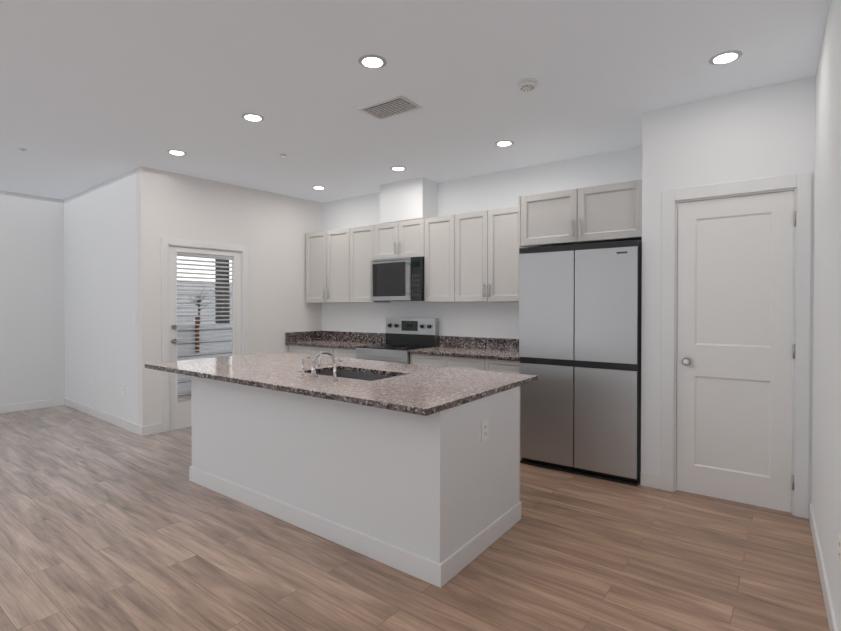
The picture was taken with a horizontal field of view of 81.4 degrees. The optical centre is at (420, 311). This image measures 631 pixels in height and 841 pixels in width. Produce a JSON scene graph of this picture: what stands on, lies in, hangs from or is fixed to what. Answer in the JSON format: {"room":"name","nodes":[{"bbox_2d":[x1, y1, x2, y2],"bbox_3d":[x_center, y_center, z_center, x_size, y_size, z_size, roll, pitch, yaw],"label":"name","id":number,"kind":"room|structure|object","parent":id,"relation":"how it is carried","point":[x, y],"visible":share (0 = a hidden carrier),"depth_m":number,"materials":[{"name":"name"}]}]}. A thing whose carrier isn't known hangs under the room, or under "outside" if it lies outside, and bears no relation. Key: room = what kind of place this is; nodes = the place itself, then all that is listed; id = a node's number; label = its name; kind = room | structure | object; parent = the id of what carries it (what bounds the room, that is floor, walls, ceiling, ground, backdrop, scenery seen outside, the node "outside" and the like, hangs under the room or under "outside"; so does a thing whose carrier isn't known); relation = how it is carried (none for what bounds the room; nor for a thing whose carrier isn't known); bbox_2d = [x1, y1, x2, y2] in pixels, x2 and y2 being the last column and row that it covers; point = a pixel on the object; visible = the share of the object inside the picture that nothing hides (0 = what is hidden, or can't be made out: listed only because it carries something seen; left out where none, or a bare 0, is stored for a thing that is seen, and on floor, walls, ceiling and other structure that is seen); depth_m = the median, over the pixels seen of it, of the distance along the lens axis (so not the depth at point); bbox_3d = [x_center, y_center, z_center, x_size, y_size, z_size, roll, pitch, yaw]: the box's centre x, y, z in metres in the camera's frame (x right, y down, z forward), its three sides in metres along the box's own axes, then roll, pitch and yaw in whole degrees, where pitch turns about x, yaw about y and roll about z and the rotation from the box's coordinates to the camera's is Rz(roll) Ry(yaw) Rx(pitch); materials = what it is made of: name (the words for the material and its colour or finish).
{"room":"kitchen","nodes":[
{"label":"kitchen","id":0,"kind":"room"},
{"bbox_2d":[0,190,64,405],"bbox_3d":[-6.771,-0.099,4.609,0.120,2.900,6.390,0,1,36],"label":"wall","id":1,"kind":"structure","parent":0,"point":[32,340],"depth_m":6.62,"materials":[{"name":"white paint"}]},
{"bbox_2d":[0,399,51,413],"bbox_3d":[-6.844,1.301,4.405,0.014,0.105,5.890,0,1,36],"label":"baseboard","id":2,"kind":"structure","parent":1,"relation":"attached to","point":[42,403],"depth_m":6.56,"materials":[{"name":"white paint"}]},
{"bbox_2d":[64,168,137,423],"bbox_3d":[-4.048,-0.115,6.194,2.565,2.900,0.120,0,1,39],"label":"wall","id":3,"kind":"structure","parent":0,"point":[100,279],"depth_m":5.98,"materials":[{"name":"white paint"}]},
{"bbox_2d":[64,397,140,435],"bbox_3d":[-4.044,1.283,6.119,2.685,0.105,0.014,0,1,39],"label":"baseboard","id":4,"kind":"structure","parent":3,"relation":"attached to","point":[116,421],"depth_m":5.92,"materials":[{"name":"white paint"}]},
{"bbox_2d":[132,314,135,324],"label":"light switch","id":5,"kind":"object","parent":3,"relation":"attached to","point":[133,323],"depth_m":5.38,"materials":[{"name":"white plastic"}]},
{"bbox_2d":[137,166,321,425],"bbox_3d":[-2.185,-0.116,6.329,0.120,2.900,2.680,0,1,40],"label":"wall","id":6,"kind":"structure","parent":0,"point":[269,229],"depth_m":6.06,"materials":[{"name":"white paint"}]},
{"bbox_2d":[143,423,161,435],"bbox_3d":[-2.438,1.285,5.936,0.014,0.105,1.730,0,1,40],"label":"baseboard","id":7,"kind":"structure","parent":6,"relation":"attached to","point":[152,429],"depth_m":5.34,"materials":[{"name":"white paint"}]},
{"bbox_2d":[169,246,240,428],"bbox_3d":[-2.558,0.296,5.843,0.106,2.057,0.878,0,1,36],"label":"patio door","id":8,"kind":"structure","parent":6,"relation":"in","point":[180,414],"depth_m":5.62,"materials":[{"name":"white paint"}]},
{"bbox_2d":[177,252,232,401],"bbox_3d":[-2.562,0.181,5.837,0.045,1.714,0.683,0,1,40],"label":"door blinds","id":9,"kind":"object","parent":8,"relation":"attached to","point":[204,256],"visible":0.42,"depth_m":5.80,"materials":[{"name":"white plastic"}]},
{"bbox_2d":[161,237,248,431],"bbox_3d":[-2.573,0.259,5.855,0.138,2.160,1.055,0,1,40],"label":"door frame","id":10,"kind":"structure","parent":6,"relation":"attached to","point":[166,243],"depth_m":5.47,"materials":[{"name":"white paint"}]},
{"bbox_2d":[285,331,320,342],"bbox_3d":[-1.618,0.353,6.863,0.020,0.130,0.614,0,1,36],"label":"backsplash","id":11,"kind":"structure","parent":6,"relation":"attached to","point":[290,337],"depth_m":6.77,"materials":[{"name":"stone"}]},
{"bbox_2d":[380,177,436,223],"bbox_3d":[-0.150,-1.326,6.010,0.650,0.475,0.310,0,1,36],"label":"chase","id":12,"kind":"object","parent":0,"point":[411,199],"depth_m":5.86,"materials":[{"name":"white paint"}]},
{"bbox_2d":[0,395,829,630],"bbox_3d":[-2.751,1.399,2.957,8.600,0.060,8.590,0,1,36],"label":"floor","id":13,"kind":"structure","parent":0,"point":[105,526],"depth_m":2.68,"materials":[{"name":"brown wood"}]},
{"bbox_2d":[289,347,336,356],"bbox_3d":[-1.241,0.893,6.631,0.910,0.874,0.604,0,1,36],"label":"base cabinet","id":14,"kind":"object","parent":13,"relation":"on","point":[300,350],"depth_m":6.37,"materials":[{"name":"grey paint"}]},
{"bbox_2d":[285,339,385,350],"bbox_3d":[-1.103,0.439,6.509,1.271,0.035,0.634,0,1,36],"label":"countertop","id":15,"kind":"structure","parent":14,"relation":"on","point":[345,343],"depth_m":6.39,"materials":[{"name":"stone"}]},
{"bbox_2d":[337,347,355,358],"bbox_3d":[-0.775,0.897,6.298,0.487,0.874,0.604,0,1,36],"label":"base cabinet","id":16,"kind":"object","parent":13,"relation":"on","point":[341,352],"depth_m":6.03,"materials":[{"name":"grey paint"}]},
{"bbox_2d":[189,379,527,587],"bbox_3d":[-0.594,0.925,3.566,2.461,0.874,1.058,0,1,36],"label":"kitchen island","id":17,"kind":"object","parent":13,"relation":"on","point":[412,470],"depth_m":2.86,"materials":[{"name":"white paint"}]},
{"bbox_2d":[145,352,536,414],"bbox_3d":[-0.756,0.467,3.794,2.980,0.035,1.468,0,1,36],"label":"island countertop","id":18,"kind":"structure","parent":17,"relation":"on","point":[410,389],"depth_m":3.30,"materials":[{"name":"stone"}]},
{"bbox_2d":[300,351,341,381],"bbox_3d":[-0.633,0.359,3.330,0.364,0.191,0.220,0,1,36],"label":"faucet","id":19,"kind":"object","parent":18,"relation":"on","point":[316,377],"depth_m":3.29,"materials":[{"name":"silver metal"}]},
{"bbox_2d":[316,370,394,380],"bbox_3d":[-0.499,0.588,3.605,0.780,0.199,0.486,0,1,36],"label":"sink","id":20,"kind":"object","parent":18,"relation":"in","point":[368,375],"depth_m":3.86,"materials":[{"name":"silver metal"}]},
{"bbox_2d":[355,317,438,363],"bbox_3d":[-0.291,0.713,5.885,0.774,1.250,0.689,0,1,36],"label":"range","id":21,"kind":"object","parent":13,"relation":"on","point":[404,336],"visible":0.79,"depth_m":5.94,"materials":[{"name":"silver metal"}]},
{"bbox_2d":[410,355,488,370],"bbox_3d":[0.462,0.906,5.414,0.997,0.874,0.604,0,1,36],"label":"base cabinet","id":22,"kind":"object","parent":13,"relation":"on","point":[451,361],"depth_m":5.15,"materials":[{"name":"grey paint"}]},
{"bbox_2d":[409,347,519,362],"bbox_3d":[0.617,0.452,5.280,1.401,0.035,0.634,0,1,36],"label":"countertop","id":23,"kind":"structure","parent":22,"relation":"on","point":[461,352],"depth_m":5.15,"materials":[{"name":"stone"}]},
{"bbox_2d":[489,359,518,373],"bbox_3d":[0.980,0.910,5.044,0.530,0.874,0.604,0,1,36],"label":"base cabinet","id":24,"kind":"object","parent":13,"relation":"on","point":[495,365],"depth_m":4.79,"materials":[{"name":"grey paint"}]},
{"bbox_2d":[519,240,641,485],"bbox_3d":[1.531,0.398,4.418,0.980,1.911,0.896,0,1,36],"label":"fridge","id":25,"kind":"object","parent":13,"relation":"on","point":[580,310],"visible":0.9,"depth_m":4.01,"materials":[{"name":"silver metal"}]},
{"bbox_2d":[0,0,829,202],"bbox_3d":[-2.751,-1.581,2.925,8.600,0.100,8.590,0,1,36],"label":"ceiling","id":26,"kind":"structure","parent":0,"point":[93,93],"depth_m":3.25,"materials":[{"name":"white paint"}]},
{"bbox_2d":[167,150,186,154],"bbox_3d":[-2.380,-1.547,4.777,0.175,0.005,0.175,0,1,-9],"label":"recessed light","id":27,"kind":"object","parent":26,"relation":"in","point":[176,152],"depth_m":4.76,"materials":[{"name":"grey plastic"}]},
{"bbox_2d":[241,113,264,121],"bbox_3d":[-1.332,-1.538,3.890,0.175,0.005,0.175,0,1,-9],"label":"recessed light","id":28,"kind":"object","parent":26,"relation":"in","point":[247,116],"depth_m":3.88,"materials":[{"name":"grey plastic"}]},
{"bbox_2d":[312,186,325,188],"bbox_3d":[-1.288,-1.562,6.193,0.175,0.005,0.175,0,1,-9],"label":"recessed light","id":29,"kind":"object","parent":26,"relation":"in","point":[315,187],"depth_m":6.17,"materials":[{"name":"grey plastic"}]},
{"bbox_2d":[358,54,386,68],"bbox_3d":[-0.294,-1.528,3.004,0.175,0.005,0.175,0,1,-9],"label":"recessed light","id":30,"kind":"object","parent":26,"relation":"in","point":[371,61],"depth_m":2.99,"materials":[{"name":"grey plastic"}]},
{"bbox_2d":[358,95,421,119],"bbox_3d":[-0.231,-1.533,3.700,0.420,0.012,0.260,0,1,36],"label":"ceiling vent","id":31,"kind":"object","parent":26,"relation":"in","point":[392,107],"visible":0.98,"depth_m":3.68,"materials":[{"name":"white metal"}]},
{"bbox_2d":[390,166,405,170],"bbox_3d":[-0.242,-1.553,5.333,0.175,0.005,0.175,0,1,-9],"label":"recessed light","id":32,"kind":"object","parent":26,"relation":"in","point":[397,168],"depth_m":5.32,"materials":[{"name":"grey plastic"}]},
{"bbox_2d":[495,140,513,145],"bbox_3d":[0.772,-1.544,4.508,0.175,0.005,0.175,0,1,-9],"label":"recessed light","id":33,"kind":"object","parent":26,"relation":"in","point":[503,142],"depth_m":4.50,"materials":[{"name":"grey plastic"}]},
{"bbox_2d":[517,78,537,91],"bbox_3d":[0.718,-1.514,3.292,0.140,0.040,0.140,0,1,36],"label":"smoke detector","id":34,"kind":"object","parent":26,"relation":"attached to","point":[527,84],"visible":1,"depth_m":3.26,"materials":[{"name":"white plastic"}]},
{"bbox_2d":[708,50,742,64],"bbox_3d":[1.840,-1.528,2.953,0.175,0.005,0.175,0,1,-9],"label":"recessed light","id":35,"kind":"object","parent":26,"relation":"in","point":[725,57],"depth_m":2.94,"materials":[{"name":"grey plastic"}]},
{"bbox_2d":[322,147,641,338],"bbox_3d":[0.307,-0.113,5.961,4.805,2.900,0.120,0,1,36],"label":"wall","id":36,"kind":"structure","parent":0,"point":[496,190],"depth_m":5.66,"materials":[{"name":"white paint"}]},
{"bbox_2d":[305,227,352,301],"bbox_3d":[-1.154,-0.603,6.728,0.906,0.975,0.319,0,1,36],"label":"upper cabinet","id":37,"kind":"object","parent":36,"relation":"attached to","point":[329,254],"depth_m":6.58,"materials":[{"name":"grey paint"}]},
{"bbox_2d":[353,225,389,301],"bbox_3d":[-0.687,-0.599,6.395,0.484,0.975,0.319,0,1,36],"label":"upper cabinet","id":38,"kind":"object","parent":36,"relation":"attached to","point":[362,235],"depth_m":6.25,"materials":[{"name":"grey paint"}]},
{"bbox_2d":[373,218,424,259],"bbox_3d":[-0.177,-0.860,6.028,0.768,0.445,0.319,0,1,36],"label":"upper cabinet","id":39,"kind":"object","parent":36,"relation":"attached to","point":[401,239],"depth_m":5.88,"materials":[{"name":"grey paint"}]},
{"bbox_2d":[371,256,423,300],"bbox_3d":[-0.211,-0.380,5.986,0.764,0.510,0.433,0,1,36],"label":"microwave","id":40,"kind":"object","parent":39,"relation":"attached to","point":[397,279],"visible":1,"depth_m":5.82,"materials":[{"name":"silver metal"}]},
{"bbox_2d":[321,331,518,350],"bbox_3d":[-0.038,0.361,6.124,3.450,0.130,0.020,0,1,36],"label":"backsplash","id":41,"kind":"structure","parent":36,"relation":"attached to","point":[354,337],"depth_m":5.83,"materials":[{"name":"stone"}]},
{"bbox_2d":[424,214,460,301],"bbox_3d":[0.328,-0.592,5.669,0.473,0.975,0.319,0,1,36],"label":"upper cabinet","id":42,"kind":"object","parent":36,"relation":"attached to","point":[442,260],"depth_m":5.54,"materials":[{"name":"grey paint"}]},
{"bbox_2d":[461,206,522,301],"bbox_3d":[0.781,-0.588,5.346,0.884,0.975,0.319,0,1,36],"label":"upper cabinet","id":43,"kind":"object","parent":36,"relation":"attached to","point":[471,257],"depth_m":5.18,"materials":[{"name":"grey paint"}]},
{"bbox_2d":[518,179,641,247],"bbox_3d":[1.556,-0.835,4.515,1.095,0.465,0.766,0,1,36],"label":"upper cabinet","id":44,"kind":"object","parent":36,"relation":"attached to","point":[604,213],"visible":0.9,"depth_m":4.21,"materials":[{"name":"grey paint"}]},
{"bbox_2d":[641,76,814,502],"bbox_3d":[2.181,-0.087,3.553,1.045,2.900,0.120,0,1,36],"label":"wall","id":45,"kind":"structure","parent":0,"point":[763,132],"depth_m":3.51,"materials":[{"name":"white paint"}]},
{"bbox_2d":[660,172,811,518],"bbox_3d":[2.227,0.226,3.512,0.886,2.275,0.138,0,1,36],"label":"door frame","id":46,"kind":"structure","parent":45,"relation":"attached to","point":[801,182],"depth_m":3.32,"materials":[{"name":"white paint"}]},
{"bbox_2d":[676,191,795,511],"bbox_3d":[2.207,0.273,3.460,0.704,2.158,0.101,0,1,36],"label":"door","id":47,"kind":"structure","parent":45,"relation":"in","point":[734,339],"depth_m":3.46,"materials":[{"name":"white paint"}]},
{"bbox_2d":[812,0,840,630],"bbox_3d":[0.481,-0.052,0.171,0.120,2.900,7.600,0,1,36],"label":"wall","id":48,"kind":"structure","parent":0,"point":[826,462],"depth_m":2.38,"materials":[{"name":"white paint"}]},
{"bbox_2d":[809,503,838,630],"bbox_3d":[0.400,1.345,0.188,0.014,0.105,7.450,0,1,36],"label":"baseboard","id":49,"kind":"structure","parent":48,"relation":"attached to","point":[830,612],"depth_m":2.39,"materials":[{"name":"white paint"}]},
{"bbox_2d":[839,533,840,569],"bbox_3d":[1.620,0.930,1.887,0.008,0.120,0.080,0,1,36],"label":"wall outlet","id":50,"kind":"object","parent":48,"relation":"attached to","point":[840,550],"visible":1,"depth_m":1.88,"materials":[{"name":"white plastic"}]},
{"label":"outside","id":51,"kind":"structure","parent":0,"visible":0},
{"bbox_2d":[177,259,231,395],"bbox_3d":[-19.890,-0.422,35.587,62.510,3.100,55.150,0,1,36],"label":"exterior wall","id":52,"kind":"structure","parent":51,"point":[181,384],"depth_m":8.36,"materials":[{"name":"grey"}]}
]}

